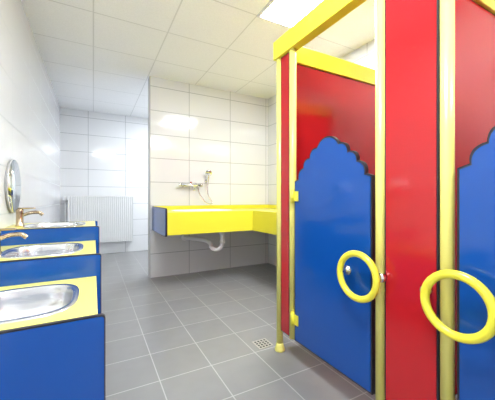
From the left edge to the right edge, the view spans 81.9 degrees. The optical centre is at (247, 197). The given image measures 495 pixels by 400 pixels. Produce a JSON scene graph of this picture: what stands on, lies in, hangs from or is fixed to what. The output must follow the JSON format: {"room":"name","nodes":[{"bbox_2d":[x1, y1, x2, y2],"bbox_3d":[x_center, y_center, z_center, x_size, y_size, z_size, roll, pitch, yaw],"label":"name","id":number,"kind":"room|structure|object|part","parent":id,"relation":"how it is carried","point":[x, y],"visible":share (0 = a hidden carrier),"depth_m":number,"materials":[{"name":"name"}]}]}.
{"room":"public restroom","nodes":[
{"label":"public restroom","id":0,"kind":"room"},
{"bbox_2d":[0,0,59,227],"bbox_3d":[-1.450,-0.260,1.546,0.100,2.520,7.300,0,0,-28],"label":"wall","id":1,"kind":"structure","parent":0,"point":[29,105],"depth_m":2.37,"materials":[{"name":"tile"}]},
{"bbox_2d":[4,159,20,212],"bbox_3d":[-1.597,-0.080,1.944,0.018,0.370,0.370,0,0,-28],"label":"wall mirror","id":2,"kind":"object","parent":1,"relation":"attached to","point":[12,184],"visible":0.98,"depth_m":1.89,"materials":[{"name":"clear glass"}]},
{"bbox_3d":[-1.597,-0.080,1.944,0.017,0.370,0.370,0,0,-28],"label":"frame","id":3,"kind":"part","parent":2,"relation":"part of","materials":[{"name":"silver metal"}]},
{"bbox_2d":[1,221,98,252],"bbox_3d":[-1.323,0.490,1.969,0.522,0.619,0.547,0,0,-28],"label":"washbasin","id":4,"kind":"object","parent":1,"relation":"attached to","point":[47,232],"visible":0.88,"depth_m":1.77,"materials":[{"name":"blue plastic"}]},
{"bbox_2d":[15,207,43,226],"bbox_3d":[-1.447,0.124,1.895,0.158,0.122,0.052,0,0,-28],"label":"faucet","id":5,"kind":"object","parent":4,"relation":"on","point":[20,214],"visible":1,"depth_m":1.87,"materials":[{"name":"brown metal"}]},
{"bbox_3d":[-1.438,0.107,1.900,0.137,0.046,0.023,0,0,-28],"label":"spout","id":6,"kind":"part","parent":5,"relation":"part of","materials":[{"name":"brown metal"}]},
{"bbox_3d":[-1.318,0.242,1.965,0.352,0.122,0.392,0,0,-28],"label":"bowl","id":7,"kind":"part","parent":4,"relation":"part of","materials":[{"name":"metal"}]},
{"bbox_2d":[0,240,100,313],"bbox_3d":[-1.066,0.534,1.495,0.522,0.531,0.528,0,0,-28],"label":"washbasin","id":8,"kind":"object","parent":1,"relation":"attached to","point":[30,263],"visible":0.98,"depth_m":1.33,"materials":[{"name":"blue plastic"}]},
{"bbox_2d":[0,228,27,252],"bbox_3d":[-1.195,0.212,1.429,0.158,0.122,0.052,0,0,-28],"label":"faucet","id":9,"kind":"object","parent":8,"relation":"on","point":[13,234],"visible":1,"depth_m":1.43,"materials":[{"name":"brown metal"}]},
{"bbox_3d":[-1.210,0.156,1.421,0.097,0.010,0.018,0,0,-28],"label":"lever","id":10,"kind":"part","parent":9,"relation":"part of","materials":[{"name":"brown metal"}]},
{"bbox_3d":[-1.186,0.196,1.434,0.137,0.046,0.023,0,0,-28],"label":"spout","id":11,"kind":"part","parent":9,"relation":"part of","materials":[{"name":"brown metal"}]},
{"bbox_3d":[-1.066,0.330,1.498,0.352,0.122,0.392,0,0,-28],"label":"bowl","id":12,"kind":"part","parent":8,"relation":"part of","materials":[{"name":"metal"}]},
{"bbox_2d":[0,276,104,399],"bbox_3d":[-0.812,0.586,1.024,0.522,0.428,0.538,0,0,-28],"label":"washbasin","id":13,"kind":"object","parent":1,"relation":"attached to","point":[52,333],"visible":1,"depth_m":0.87,"materials":[{"name":"blue plastic"}]},
{"bbox_3d":[-0.811,0.433,1.028,0.352,0.122,0.392,0,0,-28],"label":"bowl","id":14,"kind":"part","parent":13,"relation":"part of","materials":[{"name":"metal"}]},
{"bbox_3d":[-0.690,0.587,0.795,0.518,0.418,0.020,0,0,-28],"label":"panel","id":15,"kind":"part","parent":13,"relation":"part of","materials":[{"name":"blue plastic"}]},
{"bbox_2d":[60,107,147,253],"bbox_3d":[-1.912,-0.260,5.503,3.050,2.520,0.100,0,0,-28],"label":"wall","id":16,"kind":"structure","parent":0,"point":[102,154],"depth_m":5.11,"materials":[{"name":"tile"}]},
{"bbox_2d":[63,196,132,242],"bbox_3d":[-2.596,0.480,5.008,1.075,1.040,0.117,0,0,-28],"label":"radiator","id":17,"kind":"object","parent":16,"relation":"attached to","point":[113,215],"visible":0.88,"depth_m":5.01,"materials":[{"name":"white metal"}]},
{"bbox_2d":[68,196,132,196],"bbox_3d":[-2.543,-0.030,4.977,1.000,0.020,0.012,0,0,-28],"label":"grille","id":18,"kind":"object","parent":17,"relation":"attached to","point":[68,196],"depth_m":4.96,"materials":[{"name":"white metal"}]},
{"bbox_2d":[21,0,374,117],"bbox_3d":[-0.153,-1.570,2.248,3.050,0.100,7.500,0,0,-28],"label":"ceiling","id":19,"kind":"structure","parent":0,"point":[101,56],"depth_m":2.84,"materials":[{"name":"white tile"}]},
{"bbox_2d":[257,0,321,28],"bbox_3d":[0.487,-1.512,2.253,0.600,0.016,0.600,0,0,-28],"label":"ceiling light","id":20,"kind":"object","parent":19,"relation":"in","point":[285,13],"depth_m":2.30,"materials":[{"name":"white plastic"}]},
{"bbox_2d":[150,76,267,277],"bbox_3d":[-0.475,-0.260,4.017,1.735,2.520,0.120,0,0,-28],"label":"wall partition","id":21,"kind":"structure","parent":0,"point":[195,129],"depth_m":3.89,"materials":[{"name":"tile"}]},
{"bbox_2d":[148,76,149,277],"bbox_3d":[-1.242,-0.260,3.603,0.008,2.520,0.126,0,0,-28],"label":"trim","id":22,"kind":"structure","parent":21,"relation":"attached to","point":[149,76],"depth_m":3.56,"materials":[{"name":"grey metal"}]},
{"bbox_2d":[178,170,212,204],"bbox_3d":[-0.658,-0.144,3.725,0.456,0.465,0.220,0,0,-28],"label":"shower mixer","id":23,"kind":"object","parent":21,"relation":"attached to","point":[208,173],"visible":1,"depth_m":3.78,"materials":[{"name":"silver metal"}]},
{"bbox_2d":[101,250,456,399],"bbox_3d":[-0.153,1.050,2.248,3.050,0.100,7.500,0,0,-28],"label":"floor","id":24,"kind":"structure","parent":0,"point":[189,336],"depth_m":2.00,"materials":[{"name":"tile"}]},
{"bbox_2d":[252,338,273,348],"bbox_3d":[0.103,0.998,1.954,0.110,0.004,0.110,0,0,-28],"label":"floor drain","id":25,"kind":"object","parent":24,"relation":"on","point":[263,343],"visible":1,"depth_m":1.95,"materials":[{"name":"metal"}]},
{"bbox_2d":[273,0,387,399],"bbox_3d":[0.940,-0.015,1.789,1.348,2.030,0.914,0,0,-28],"label":"stall","id":26,"kind":"object","parent":24,"relation":"on","point":[331,276],"visible":0.98,"depth_m":1.57,"materials":[{"name":"red laminate"}]},
{"bbox_3d":[0.213,0.020,1.877,0.043,1.920,0.043,0,0,-28],"label":"post","id":27,"kind":"part","parent":26,"relation":"part of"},
{"bbox_3d":[0.246,-0.025,1.816,0.020,1.758,0.078,0,0,-28],"label":"filler panel","id":28,"kind":"part","parent":26,"relation":"part of","materials":[{"name":"red laminate"}]},
{"bbox_3d":[0.279,-0.040,1.754,0.043,1.800,0.043,0,0,-28],"label":"post","id":29,"kind":"part","parent":26,"relation":"part of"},
{"bbox_3d":[0.414,-0.970,1.504,0.062,0.120,0.912,0,0,-28],"label":"rail","id":30,"kind":"part","parent":26,"relation":"part of","materials":[{"name":"yellow metal"}]},
{"bbox_3d":[0.423,0.270,1.488,0.024,1.165,0.529,0,0,-28],"label":"door","id":31,"kind":"part","parent":26,"relation":"part of","materials":[{"name":"blue plastic"}]},
{"bbox_3d":[0.786,-0.970,2.187,1.240,0.120,0.050,0,0,-28],"label":"rail","id":32,"kind":"part","parent":26,"relation":"part of","materials":[{"name":"yellow metal"}]},
{"bbox_3d":[0.782,-0.025,2.185,1.238,1.758,0.020,0,0,-28],"label":"panel","id":33,"kind":"part","parent":26,"relation":"part of","materials":[{"name":"red laminate"}]},
{"bbox_3d":[0.457,0.343,1.348,0.050,0.044,0.044,0,0,-28],"label":"handle stem","id":34,"kind":"part","parent":26,"relation":"part of","materials":[{"name":"silver metal"}]},
{"bbox_3d":[0.481,0.343,1.251,0.029,0.225,0.225,0,0,-28],"label":"ring handle","id":35,"kind":"part","parent":26,"relation":"part of","materials":[{"name":"yellow paint"}]},
{"bbox_3d":[0.570,0.020,1.217,0.043,1.920,0.043,0,0,-28],"label":"post","id":36,"kind":"part","parent":26,"relation":"part of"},
{"bbox_3d":[0.557,0.330,1.182,0.036,0.040,0.040,0,0,-28],"label":"lock knob","id":37,"kind":"part","parent":26,"relation":"part of","materials":[{"name":"silver metal"}]},
{"bbox_2d":[385,0,494,399],"bbox_3d":[1.352,-0.015,1.027,1.348,2.030,1.029,0,0,-28],"label":"stall","id":38,"kind":"object","parent":24,"relation":"on","point":[440,54],"visible":1,"depth_m":1.04,"materials":[{"name":"red laminate"}]},
{"bbox_3d":[0.631,-0.025,1.103,0.020,1.758,0.198,0,0,-28],"label":"panel","id":39,"kind":"part","parent":38,"relation":"part of","materials":[{"name":"red laminate"}]},
{"bbox_3d":[0.693,0.020,0.989,0.043,1.920,0.043,0,0,-28],"label":"post","id":40,"kind":"part","parent":38,"relation":"part of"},
{"bbox_3d":[0.666,0.343,0.909,0.029,0.225,0.225,0,0,-28],"label":"ring handle","id":41,"kind":"part","parent":38,"relation":"part of","materials":[{"name":"yellow paint"}]},
{"bbox_3d":[1.200,-0.025,1.411,1.238,1.758,0.020,0,0,-28],"label":"panel","id":42,"kind":"part","parent":38,"relation":"part of","materials":[{"name":"red laminate"}]},
{"bbox_3d":[0.843,0.270,0.712,0.024,1.165,0.544,0,0,-28],"label":"door","id":43,"kind":"part","parent":38,"relation":"part of","materials":[{"name":"blue plastic"}]},
{"bbox_3d":[1.205,-0.970,1.413,1.240,0.120,0.050,0,0,-28],"label":"rail","id":44,"kind":"part","parent":38,"relation":"part of","materials":[{"name":"yellow metal"}]},
{"bbox_2d":[268,39,374,265],"bbox_3d":[1.145,-0.260,2.950,0.100,2.520,7.300,0,0,-28],"label":"wall","id":45,"kind":"structure","parent":0,"point":[364,55],"depth_m":4.22,"materials":[{"name":"tile"}]},
{"bbox_2d":[152,205,276,236],"bbox_3d":[0.017,0.250,3.123,1.713,0.300,1.917,0,0,-28],"label":"countertop","id":46,"kind":"structure","parent":45,"relation":"attached to","point":[194,219],"depth_m":3.19,"materials":[{"name":"yellow paint"}]},
{"bbox_3d":[-1.005,0.253,3.236,0.022,0.283,0.737,0,0,-28],"label":"panel","id":47,"kind":"part","parent":46,"relation":"part of","materials":[{"name":"blue laminate"}]},
{"bbox_2d":[171,209,229,210],"bbox_3d":[-0.555,0.232,3.486,0.720,0.172,0.440,0,0,-28],"label":"sink","id":48,"kind":"object","parent":46,"relation":"in","point":[187,209],"depth_m":3.64,"materials":[{"name":"white plastic"}]},
{"bbox_2d":[181,232,224,251],"bbox_3d":[-0.583,0.484,3.577,0.650,0.329,0.151,0,0,29],"label":"drain pipe","id":49,"kind":"object","parent":46,"relation":"attached to","point":[185,237],"visible":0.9,"depth_m":3.46,"materials":[{"name":"white plastic"}]}
]}

